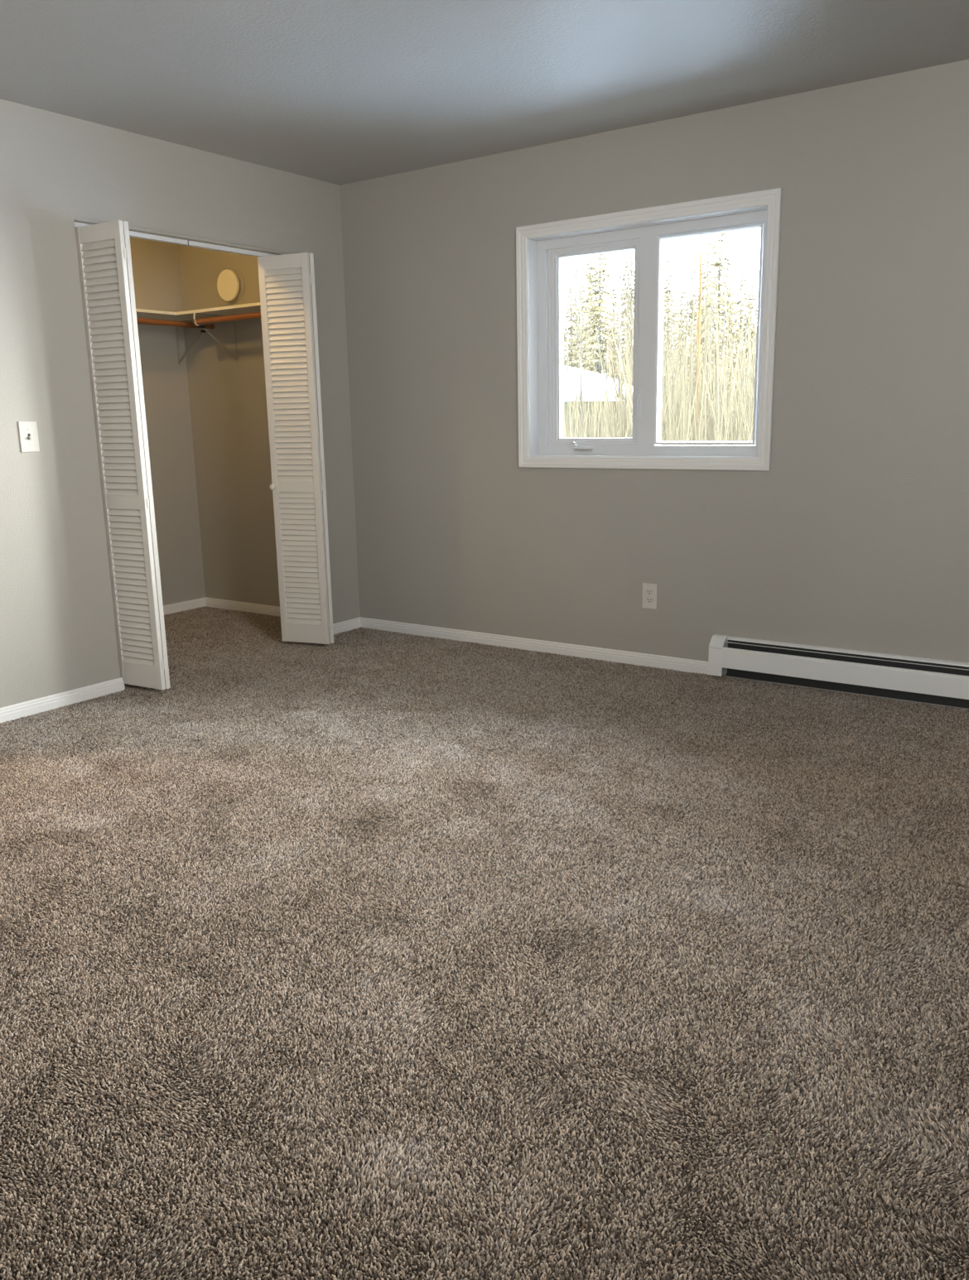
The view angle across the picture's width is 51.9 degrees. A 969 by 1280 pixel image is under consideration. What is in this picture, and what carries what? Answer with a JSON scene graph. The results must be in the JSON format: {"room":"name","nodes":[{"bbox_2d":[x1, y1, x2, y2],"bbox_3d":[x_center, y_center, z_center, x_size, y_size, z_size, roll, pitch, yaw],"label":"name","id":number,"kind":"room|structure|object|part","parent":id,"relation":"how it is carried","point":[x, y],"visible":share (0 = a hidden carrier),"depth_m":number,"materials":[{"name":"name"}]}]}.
{"room":"empty bedroom","nodes":[
{"label":"empty bedroom","id":0,"kind":"room"},
{"bbox_2d":[129,236,205,605],"bbox_3d":[-2.554,-1.217,5.614,0.100,2.460,2.150,8,15,34],"label":"wall","id":1,"kind":"structure","parent":0,"point":[155,265],"depth_m":6.31,"materials":[{"name":"grey paint"}]},
{"bbox_2d":[135,308,175,318],"bbox_3d":[-2.453,-1.782,5.280,0.319,0.018,1.745,8,15,34],"label":"closet shelf","id":2,"kind":"object","parent":1,"relation":"attached to","point":[141,313],"visible":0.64,"depth_m":5.82,"materials":[{"name":"beige paint"}]},
{"bbox_2d":[163,596,206,615],"bbox_3d":[-2.455,-0.062,5.879,0.014,0.064,2.050,8,15,34],"label":"baseboard","id":3,"kind":"structure","parent":1,"relation":"attached to","point":[194,603],"depth_m":6.54,"materials":[{"name":"white paint"}]},
{"bbox_2d":[175,319,209,365],"bbox_3d":[-1.810,-1.857,6.208,0.311,0.262,0.020,8,15,34],"label":"shelf bracket","id":4,"kind":"object","parent":1,"relation":"attached to","point":[180,361],"visible":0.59,"depth_m":6.28,"materials":[{"name":"white metal"}]},
{"bbox_2d":[136,317,214,329],"bbox_3d":[-2.256,-1.739,5.328,0.033,0.033,2.030,8,15,34],"label":"closet rod","id":5,"kind":"object","parent":4,"relation":"attached to","point":[140,320],"visible":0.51,"depth_m":5.87,"materials":[{"name":"brown wood"}]},
{"bbox_2d":[0,98,360,707],"bbox_3d":[-2.271,-0.789,3.663,0.120,2.460,5.100,8,15,34],"label":"wall","id":6,"kind":"structure","parent":0,"point":[58,629],"depth_m":4.28,"materials":[{"name":"grey paint"}]},
{"bbox_2d":[17,421,39,452],"bbox_3d":[-1.875,-0.838,4.107,0.018,0.125,0.081,8,15,34],"label":"light switch","id":7,"kind":"object","parent":6,"relation":"attached to","point":[28,435],"visible":1,"depth_m":4.11,"materials":[{"name":"grey plastic"}]},
{"bbox_2d":[0,677,125,722],"bbox_3d":[-2.004,0.314,4.146,0.014,0.064,1.161,8,15,34],"label":"baseboard","id":8,"kind":"structure","parent":6,"relation":"attached to","point":[25,709],"depth_m":4.35,"materials":[{"name":"white paint"}]},
{"bbox_2d":[74,221,187,245],"bbox_3d":[-1.583,-1.815,4.453,0.028,0.020,0.610,8,15,34],"label":"door track","id":9,"kind":"object","parent":6,"relation":"attached to","point":[133,234],"visible":0.68,"depth_m":4.54,"materials":[{"name":"white plastic"}]},
{"bbox_2d":[74,220,170,690],"bbox_3d":[-1.577,-0.764,4.383,0.289,1.992,0.094,8,15,34],"label":"door","id":10,"kind":"structure","parent":9,"relation":"hanging from","point":[103,249],"depth_m":4.33,"materials":[{"name":"white paint"}]},
{"bbox_3d":[-1.611,-1.699,4.156,0.215,0.067,0.019,6,14,30],"label":"rail","id":11,"kind":"part","parent":10,"relation":"part of","materials":[{"name":"white paint"}]},
{"bbox_3d":[-1.601,-1.152,4.277,0.217,1.059,0.020,6,14,30],"label":"louvre panel","id":12,"kind":"part","parent":10,"relation":"part of","materials":[{"name":"white paint"}]},
{"bbox_3d":[-1.590,-0.608,4.399,0.215,0.058,0.019,6,14,30],"label":"lock rail","id":13,"kind":"part","parent":10,"relation":"part of","materials":[{"name":"white paint"}]},
{"bbox_3d":[-1.583,-0.236,4.481,0.217,0.709,0.020,6,14,30],"label":"louvre panel","id":14,"kind":"part","parent":10,"relation":"part of","materials":[{"name":"white paint"}]},
{"bbox_3d":[-1.575,0.160,4.569,0.215,0.105,0.019,6,14,30],"label":"rail","id":15,"kind":"part","parent":10,"relation":"part of","materials":[{"name":"white paint"}]},
{"bbox_2d":[185,240,275,256],"bbox_3d":[-1.228,-1.932,4.946,0.028,0.020,0.612,8,15,34],"label":"door track","id":16,"kind":"object","parent":6,"relation":"attached to","point":[191,243],"visible":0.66,"depth_m":4.88,"materials":[{"name":"white plastic"}]},
{"bbox_2d":[257,252,333,644],"bbox_3d":[-0.972,-0.964,5.229,0.290,1.992,0.206,8,15,34],"label":"door","id":17,"kind":"structure","parent":16,"relation":"hanging from","point":[286,281],"depth_m":5.19,"materials":[{"name":"white paint"}]},
{"bbox_3d":[-1.115,-0.809,5.263,0.032,0.033,0.036,8,15,34],"label":"knob","id":18,"kind":"part","parent":17,"relation":"part of","materials":[{"name":"white paint"}]},
{"bbox_3d":[-1.010,-1.898,4.999,0.220,0.067,0.019,4,13,21],"label":"rail","id":19,"kind":"part","parent":17,"relation":"part of","materials":[{"name":"white paint"}]},
{"bbox_3d":[-0.999,-1.351,5.120,0.222,1.059,0.020,4,13,21],"label":"louvre panel","id":20,"kind":"part","parent":17,"relation":"part of","materials":[{"name":"white paint"}]},
{"bbox_3d":[-0.988,-0.807,5.241,0.220,0.058,0.019,4,13,21],"label":"lock rail","id":21,"kind":"part","parent":17,"relation":"part of","materials":[{"name":"white paint"}]},
{"bbox_3d":[-0.981,-0.435,5.324,0.222,0.709,0.020,4,13,21],"label":"louvre panel","id":22,"kind":"part","parent":17,"relation":"part of","materials":[{"name":"white paint"}]},
{"bbox_3d":[-0.973,-0.039,5.412,0.220,0.105,0.019,4,13,21],"label":"rail","id":23,"kind":"part","parent":17,"relation":"part of","materials":[{"name":"white paint"}]},
{"bbox_2d":[332,616,360,634],"bbox_3d":[-0.849,-0.066,5.755,0.014,0.064,0.406,8,15,34],"label":"baseboard","id":24,"kind":"structure","parent":6,"relation":"attached to","point":[348,625],"depth_m":5.81,"materials":[{"name":"white paint"}]},
{"bbox_2d":[0,0,968,185],"bbox_3d":[-0.898,-1.889,2.543,6.250,0.120,5.300,8,15,34],"label":"ceiling","id":25,"kind":"structure","parent":0,"point":[337,92],"depth_m":3.58,"materials":[{"name":"grey paint"}]},
{"bbox_2d":[0,624,968,1279],"bbox_3d":[-0.849,0.633,3.104,6.250,0.151,5.300,8,15,34],"label":"floor","id":26,"kind":"structure","parent":0,"point":[685,1137],"depth_m":1.76,"materials":[{"name":"brown carpet"}]},
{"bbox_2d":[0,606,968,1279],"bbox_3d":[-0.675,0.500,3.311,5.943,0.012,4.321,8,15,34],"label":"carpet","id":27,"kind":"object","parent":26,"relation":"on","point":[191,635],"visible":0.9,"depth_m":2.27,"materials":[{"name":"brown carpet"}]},
{"bbox_2d":[177,59,968,709],"bbox_3d":[0.575,-1.107,4.842,6.250,2.460,0.160,8,15,34],"label":"wall","id":28,"kind":"structure","parent":0,"point":[854,536],"depth_m":4.62,"materials":[{"name":"grey paint"}]},
{"bbox_2d":[148,302,260,322],"bbox_3d":[-1.478,-1.924,5.832,1.264,0.018,0.305,8,15,34],"label":"closet shelf","id":29,"kind":"object","parent":28,"relation":"attached to","point":[251,307],"visible":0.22,"depth_m":5.80,"materials":[{"name":"beige paint"}]},
{"bbox_2d":[193,312,238,361],"bbox_3d":[-1.601,-1.803,5.944,0.020,0.262,0.311,8,15,34],"label":"shelf bracket","id":30,"kind":"object","parent":28,"relation":"attached to","point":[234,322],"visible":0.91,"depth_m":6.03,"materials":[{"name":"white metal"}]},
{"bbox_3d":[-1.601,-1.930,5.921,0.016,0.003,0.300,8,15,34],"label":"shelf arm","id":31,"kind":"part","parent":30,"relation":"part of","materials":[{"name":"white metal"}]},
{"bbox_2d":[192,312,260,325],"bbox_3d":[-1.365,-1.820,5.611,0.809,0.033,0.033,8,15,34],"label":"closet rod","id":32,"kind":"object","parent":30,"relation":"attached to","point":[256,315],"visible":0.66,"depth_m":5.66,"materials":[{"name":"brown wood"}]},
{"bbox_2d":[216,268,245,303],"bbox_3d":[-1.526,-2.127,5.977,0.200,0.200,0.052,8,15,34],"label":"air vent","id":33,"kind":"object","parent":28,"relation":"in","point":[230,282],"visible":1,"depth_m":5.95,"materials":[{"name":"beige plastic"}]},
{"bbox_2d":[205,596,280,616],"bbox_3d":[-1.359,-0.186,6.339,1.266,0.064,0.014,8,15,34],"label":"baseboard","id":34,"kind":"structure","parent":28,"relation":"attached to","point":[209,602],"depth_m":6.48,"materials":[{"name":"white paint"}]},
{"bbox_2d":[360,616,712,676],"bbox_3d":[0.165,0.017,5.292,2.215,0.064,0.014,8,15,34],"label":"baseboard","id":35,"kind":"structure","parent":28,"relation":"attached to","point":[683,665],"depth_m":5.18,"materials":[{"name":"white paint"}]},
{"bbox_2d":[515,187,782,471],"bbox_3d":[0.744,-1.383,4.644,1.300,1.147,0.178,8,15,34],"label":"window","id":36,"kind":"structure","parent":28,"relation":"in","point":[541,248],"depth_m":4.67,"materials":[{"name":"white paint"}]},
{"bbox_3d":[0.484,-0.958,4.937,0.118,0.024,0.028,8,15,34],"label":"crank handle","id":37,"kind":"part","parent":36,"relation":"part of","materials":[{"name":"white plastic"}]},
{"bbox_3d":[0.483,-0.961,4.937,0.108,0.043,0.026,8,15,34],"label":"crank knob","id":38,"kind":"part","parent":36,"relation":"part of","materials":[{"name":"silver metal"}]},
{"bbox_3d":[0.545,-1.423,4.843,0.522,0.979,0.052,8,15,34],"label":"sash","id":39,"kind":"part","parent":36,"relation":"part of","materials":[{"name":"white plastic"}]},
{"bbox_2d":[642,582,657,609],"bbox_3d":[0.794,-0.211,4.790,0.076,0.122,0.010,8,15,34],"label":"wall outlet","id":40,"kind":"object","parent":28,"relation":"attached to","point":[649,590],"visible":1,"depth_m":4.79,"materials":[{"name":"grey plastic"}]},
{"bbox_2d":[645,596,652,602],"bbox_3d":[0.793,-0.192,4.793,0.033,0.027,0.006,8,15,34],"label":"socket","id":41,"kind":"object","parent":40,"relation":"attached to","point":[648,599],"depth_m":4.79,"materials":[{"name":"white plastic"}]},
{"bbox_2d":[645,589,652,595],"bbox_3d":[0.793,-0.230,4.785,0.033,0.027,0.006,8,15,34],"label":"socket","id":42,"kind":"object","parent":40,"relation":"attached to","point":[648,592],"depth_m":4.78,"materials":[{"name":"white plastic"}]},
{"bbox_2d":[707,634,968,708],"bbox_3d":[2.009,0.200,3.975,2.330,0.190,0.073,8,15,34],"label":"baseboard heater","id":43,"kind":"object","parent":28,"relation":"attached to","point":[943,682],"visible":1,"depth_m":4.29,"materials":[{"name":"white metal"}]},
{"bbox_3d":[2.006,0.201,3.943,2.300,0.094,0.013,8,15,34],"label":"panel","id":44,"kind":"part","parent":43,"relation":"part of","materials":[{"name":"white metal"}]},
{"bbox_3d":[2.036,0.195,3.986,2.300,0.184,0.024,8,15,34],"label":"panel","id":45,"kind":"part","parent":43,"relation":"part of","materials":[{"name":"white metal"}]},
{"label":"outside","id":46,"kind":"structure","parent":0,"visible":0},
{"bbox_3d":[16.976,-9.156,47.748,130.000,0.200,90.000,8,15,34],"label":"ground","id":47,"kind":"structure","parent":46,"visible":0},
{"bbox_2d":[563,280,579,378],"bbox_3d":[1.854,-5.776,23.138,1.081,4.972,1.188,-7,14,-25],"label":"birch tree","id":48,"kind":"object","parent":47,"relation":"on","point":[566,339],"visible":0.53,"depth_m":22.94,"materials":[{"name":"green plant"}]},
{"bbox_2d":[563,280,580,367],"bbox_3d":[2.813,-8.626,32.789,1.944,6.462,1.884,1,13,8],"label":"spruce tree","id":49,"kind":"object","parent":47,"relation":"on","point":[573,288],"visible":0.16,"depth_m":32.36,"materials":[{"name":"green plant"}]},
{"bbox_2d":[563,255,591,368],"bbox_3d":[2.699,-8.367,29.694,1.851,7.309,1.314,-5,13,-18],"label":"birch tree","id":50,"kind":"object","parent":47,"relation":"on","point":[576,270],"visible":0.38,"depth_m":29.39,"materials":[{"name":"green plant"}]},
{"bbox_2d":[569,290,587,361],"bbox_3d":[3.768,-10.392,39.515,2.136,6.995,1.918,-12,16,-40],"label":"spruce tree","id":51,"kind":"object","parent":47,"relation":"on","point":[580,291],"visible":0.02,"depth_m":39.01,"materials":[{"name":"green plant"}]},
{"bbox_2d":[563,263,602,435],"bbox_3d":[1.955,-5.107,20.322,0.877,4.880,1.236,2,13,16],"label":"birch tree","id":52,"kind":"object","parent":47,"relation":"on","point":[581,389],"visible":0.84,"depth_m":20.11,"materials":[{"name":"green plant"}]},
{"bbox_2d":[569,255,610,375],"bbox_3d":[3.039,-7.928,28.800,2.091,6.848,1.878,4,14,22],"label":"spruce tree","id":53,"kind":"object","parent":47,"relation":"on","point":[589,257],"visible":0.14,"depth_m":28.41,"materials":[{"name":"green plant"}]},
{"bbox_2d":[569,254,622,376],"bbox_3d":[3.107,-7.637,26.816,1.581,7.101,1.396,-1,13,1],"label":"birch tree","id":54,"kind":"object","parent":47,"relation":"on","point":[596,255],"visible":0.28,"depth_m":26.46,"materials":[{"name":"green plant"}]},
{"bbox_2d":[563,365,632,437],"bbox_3d":[1.274,-5.102,24.104,4.350,3.340,3.400,8,15,34],"label":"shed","id":55,"kind":"object","parent":47,"relation":"on","point":[567,377],"visible":0.1,"depth_m":22.55,"materials":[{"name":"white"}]},
{"bbox_2d":[575,253,623,379],"bbox_3d":[2.900,-6.928,24.881,1.918,6.580,1.980,-5,13,-19],"label":"spruce tree","id":56,"kind":"object","parent":47,"relation":"on","point":[598,310],"visible":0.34,"depth_m":24.60,"materials":[{"name":"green plant"}]},
{"bbox_2d":[583,295,622,437],"bbox_3d":[2.518,-5.082,21.262,0.949,4.366,1.043,9,16,37],"label":"birch tree","id":57,"kind":"object","parent":47,"relation":"on","point":[608,298],"visible":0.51,"depth_m":21.04,"materials":[{"name":"green plant"}]},
{"bbox_2d":[573,250,633,437],"bbox_3d":[2.416,-4.701,18.236,1.261,4.979,0.895,8,16,36],"label":"birch tree","id":58,"kind":"object","parent":47,"relation":"on","point":[619,253],"visible":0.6,"depth_m":18.04,"materials":[{"name":"green plant"}]},
{"bbox_2d":[601,274,625,375],"bbox_3d":[4.592,-9.423,35.504,1.864,6.796,2.076,-11,16,-38],"label":"spruce tree","id":59,"kind":"object","parent":47,"relation":"on","point":[612,290],"visible":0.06,"depth_m":34.98,"materials":[{"name":"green plant"}]},
{"bbox_2d":[603,250,634,385],"bbox_3d":[3.658,-7.079,24.776,1.527,6.858,1.348,2,13,13],"label":"birch tree","id":60,"kind":"object","parent":47,"relation":"on","point":[628,252],"visible":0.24,"depth_m":24.47,"materials":[{"name":"green plant"}]},
{"bbox_2d":[611,256,634,373],"bbox_3d":[4.517,-8.636,31.509,2.044,7.009,2.109,4,13,22],"label":"spruce tree","id":61,"kind":"object","parent":47,"relation":"on","point":[627,262],"visible":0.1,"depth_m":31.12,"materials":[{"name":"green plant"}]},
{"bbox_2d":[614,250,634,379],"bbox_3d":[4.226,-7.978,28.781,1.347,6.856,1.526,-4,13,-14],"label":"birch tree","id":62,"kind":"object","parent":47,"relation":"on","point":[631,258],"visible":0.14,"depth_m":28.27,"materials":[{"name":"green plant"}]},
{"bbox_2d":[616,260,634,385],"bbox_3d":[3.675,-6.572,23.827,1.122,6.242,1.581,1,13,9],"label":"birch tree","id":63,"kind":"object","parent":47,"relation":"on","point":[630,307],"visible":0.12,"depth_m":23.61,"materials":[{"name":"green plant"}]},
{"bbox_2d":[621,298,674,409],"bbox_3d":[3.585,-5.750,21.898,1.059,5.423,1.235,8,16,36],"label":"birch tree","id":64,"kind":"object","parent":47,"relation":"on","point":[631,299],"visible":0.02,"depth_m":21.80,"materials":[{"name":"green plant"}]},
{"bbox_2d":[563,269,756,445],"bbox_3d":[6.319,-4.655,21.056,12.723,3.203,24.962,-1,13,1],"label":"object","id":65,"kind":"object","parent":47,"relation":"on","point":[677,429],"visible":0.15,"depth_m":11.74,"materials":[{"name":"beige plant"}]},
{"bbox_2d":[663,253,683,384],"bbox_3d":[5.413,-7.978,29.489,1.792,6.533,1.995,8,15,34],"label":"spruce tree","id":66,"kind":"object","parent":47,"relation":"on","point":[669,262],"visible":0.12,"depth_m":28.98,"materials":[{"name":"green plant"}]},
{"bbox_2d":[662,267,689,433],"bbox_3d":[4.184,-5.878,22.851,1.247,5.221,1.135,-7,14,-24],"label":"birch tree","id":67,"kind":"object","parent":47,"relation":"on","point":[664,295],"visible":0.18,"depth_m":22.59,"materials":[{"name":"green plant"}]},
{"bbox_2d":[664,259,692,375],"bbox_3d":[6.035,-8.480,31.348,1.194,6.641,1.682,-6,14,-22],"label":"birch tree","id":68,"kind":"object","parent":47,"relation":"on","point":[679,271],"visible":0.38,"depth_m":30.82,"materials":[{"name":"green plant"}]},
{"bbox_2d":[661,271,695,431],"bbox_3d":[3.591,-4.712,19.157,1.146,4.527,0.814,-8,14,-30],"label":"birch tree","id":69,"kind":"object","parent":47,"relation":"on","point":[671,295],"visible":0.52,"depth_m":18.82,"materials":[{"name":"green plant"}]},
{"bbox_2d":[673,279,690,376],"bbox_3d":[6.726,-9.071,34.260,1.910,6.549,1.971,2,13,14],"label":"spruce tree","id":70,"kind":"object","parent":47,"relation":"on","point":[684,305],"visible":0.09,"depth_m":33.69,"materials":[{"name":"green plant"}]},
{"bbox_2d":[662,245,711,429],"bbox_3d":[4.149,-5.450,20.837,1.200,5.266,1.028,-11,16,-38],"label":"birch tree","id":71,"kind":"object","parent":47,"relation":"on","point":[688,303],"visible":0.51,"depth_m":20.57,"materials":[{"name":"green plant"}]},
{"bbox_2d":[666,259,712,420],"bbox_3d":[5.329,-6.775,25.568,1.259,5.788,1.382,4,14,23],"label":"birch tree","id":72,"kind":"object","parent":47,"relation":"on","point":[697,287],"visible":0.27,"depth_m":25.22,"materials":[{"name":"green plant"}]},
{"bbox_2d":[681,259,702,378],"bbox_3d":[7.803,-10.392,37.829,2.292,7.615,2.220,-8,14,-27],"label":"spruce tree","id":73,"kind":"object","parent":47,"relation":"on","point":[693,267],"visible":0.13,"depth_m":37.22,"materials":[{"name":"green plant"}]},
{"bbox_2d":[670,235,719,441],"bbox_3d":[3.632,-4.527,17.067,0.738,5.110,1.044,-1,13,1],"label":"birch tree","id":74,"kind":"object","parent":47,"relation":"on","point":[700,314],"visible":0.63,"depth_m":16.87,"materials":[{"name":"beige plant"}]},
{"bbox_2d":[688,271,710,363],"bbox_3d":[6.353,-7.768,29.408,1.376,6.040,1.179,10,17,41],"label":"birch tree","id":75,"kind":"object","parent":47,"relation":"on","point":[702,271],"visible":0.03,"depth_m":28.84,"materials":[{"name":"green plant"}]},
{"bbox_2d":[679,234,729,421],"bbox_3d":[5.860,-7.297,26.427,1.786,6.511,1.989,-5,13,-15],"label":"spruce tree","id":76,"kind":"object","parent":47,"relation":"on","point":[708,247],"visible":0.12,"depth_m":25.94,"materials":[{"name":"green plant"}]},
{"bbox_2d":[690,281,726,428],"bbox_3d":[4.882,-5.402,21.781,1.190,4.698,0.845,3,13,17],"label":"birch tree","id":77,"kind":"object","parent":47,"relation":"on","point":[712,294],"visible":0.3,"depth_m":21.47,"materials":[{"name":"green plant"}]},
{"bbox_2d":[687,232,741,435],"bbox_3d":[5.496,-6.681,23.546,1.918,6.578,1.979,4,13,21],"label":"spruce tree","id":78,"kind":"object","parent":47,"relation":"on","point":[717,264],"visible":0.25,"depth_m":23.09,"materials":[{"name":"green plant"}]},
{"bbox_2d":[700,256,745,428],"bbox_3d":[4.695,-5.045,19.741,0.964,4.905,1.092,0,13,7],"label":"birch tree","id":79,"kind":"object","parent":47,"relation":"on","point":[726,261],"visible":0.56,"depth_m":19.54,"materials":[{"name":"green plant"}]},
{"bbox_2d":[713,273,739,365],"bbox_3d":[8.745,-9.657,35.732,1.922,7.009,2.141,1,13,10],"label":"spruce tree","id":80,"kind":"object","parent":47,"relation":"on","point":[731,274],"visible":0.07,"depth_m":35.12,"materials":[{"name":"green plant"}]},
{"bbox_2d":[720,289,744,387],"bbox_3d":[6.015,-6.110,24.578,1.154,4.831,1.050,-9,15,-32],"label":"birch tree","id":81,"kind":"object","parent":47,"relation":"on","point":[736,290],"visible":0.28,"depth_m":24.14,"materials":[{"name":"green plant"}]},
{"bbox_2d":[724,279,743,388],"bbox_3d":[7.524,-7.861,30.103,1.400,5.861,1.274,-13,17,-43],"label":"birch tree","id":82,"kind":"object","parent":47,"relation":"on","point":[731,279],"visible":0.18,"depth_m":29.70,"materials":[{"name":"green plant"}]},
{"bbox_2d":[725,261,754,371],"bbox_3d":[7.906,-8.348,31.011,1.894,6.496,1.955,1,13,10],"label":"spruce tree","id":83,"kind":"object","parent":47,"relation":"on","point":[742,276],"visible":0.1,"depth_m":30.45,"materials":[{"name":"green plant"}]},
{"bbox_2d":[726,294,755,420],"bbox_3d":[5.345,-4.951,20.718,1.072,4.231,0.761,1,13,8],"label":"birch tree","id":84,"kind":"object","parent":47,"relation":"on","point":[745,298],"visible":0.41,"depth_m":20.43,"materials":[{"name":"green plant"}]},
{"bbox_2d":[734,275,757,390],"bbox_3d":[7.448,-7.305,28.134,1.730,5.665,1.554,11,17,43],"label":"spruce tree","id":85,"kind":"object","parent":47,"relation":"on","point":[750,282],"visible":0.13,"depth_m":27.71,"materials":[{"name":"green plant"}]},
{"bbox_2d":[736,277,756,341],"bbox_3d":[8.559,-8.643,32.785,1.573,6.211,1.117,4,13,20],"label":"birch tree","id":86,"kind":"object","parent":47,"relation":"on","point":[749,277],"visible":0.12,"depth_m":32.20,"materials":[{"name":"green plant"}]},
{"bbox_2d":[738,288,758,429],"bbox_3d":[6.282,-5.792,23.405,0.918,4.702,1.071,3,13,17],"label":"birch tree","id":87,"kind":"object","parent":47,"relation":"on","point":[756,310],"visible":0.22,"depth_m":23.17,"materials":[{"name":"green plant"}]}
]}

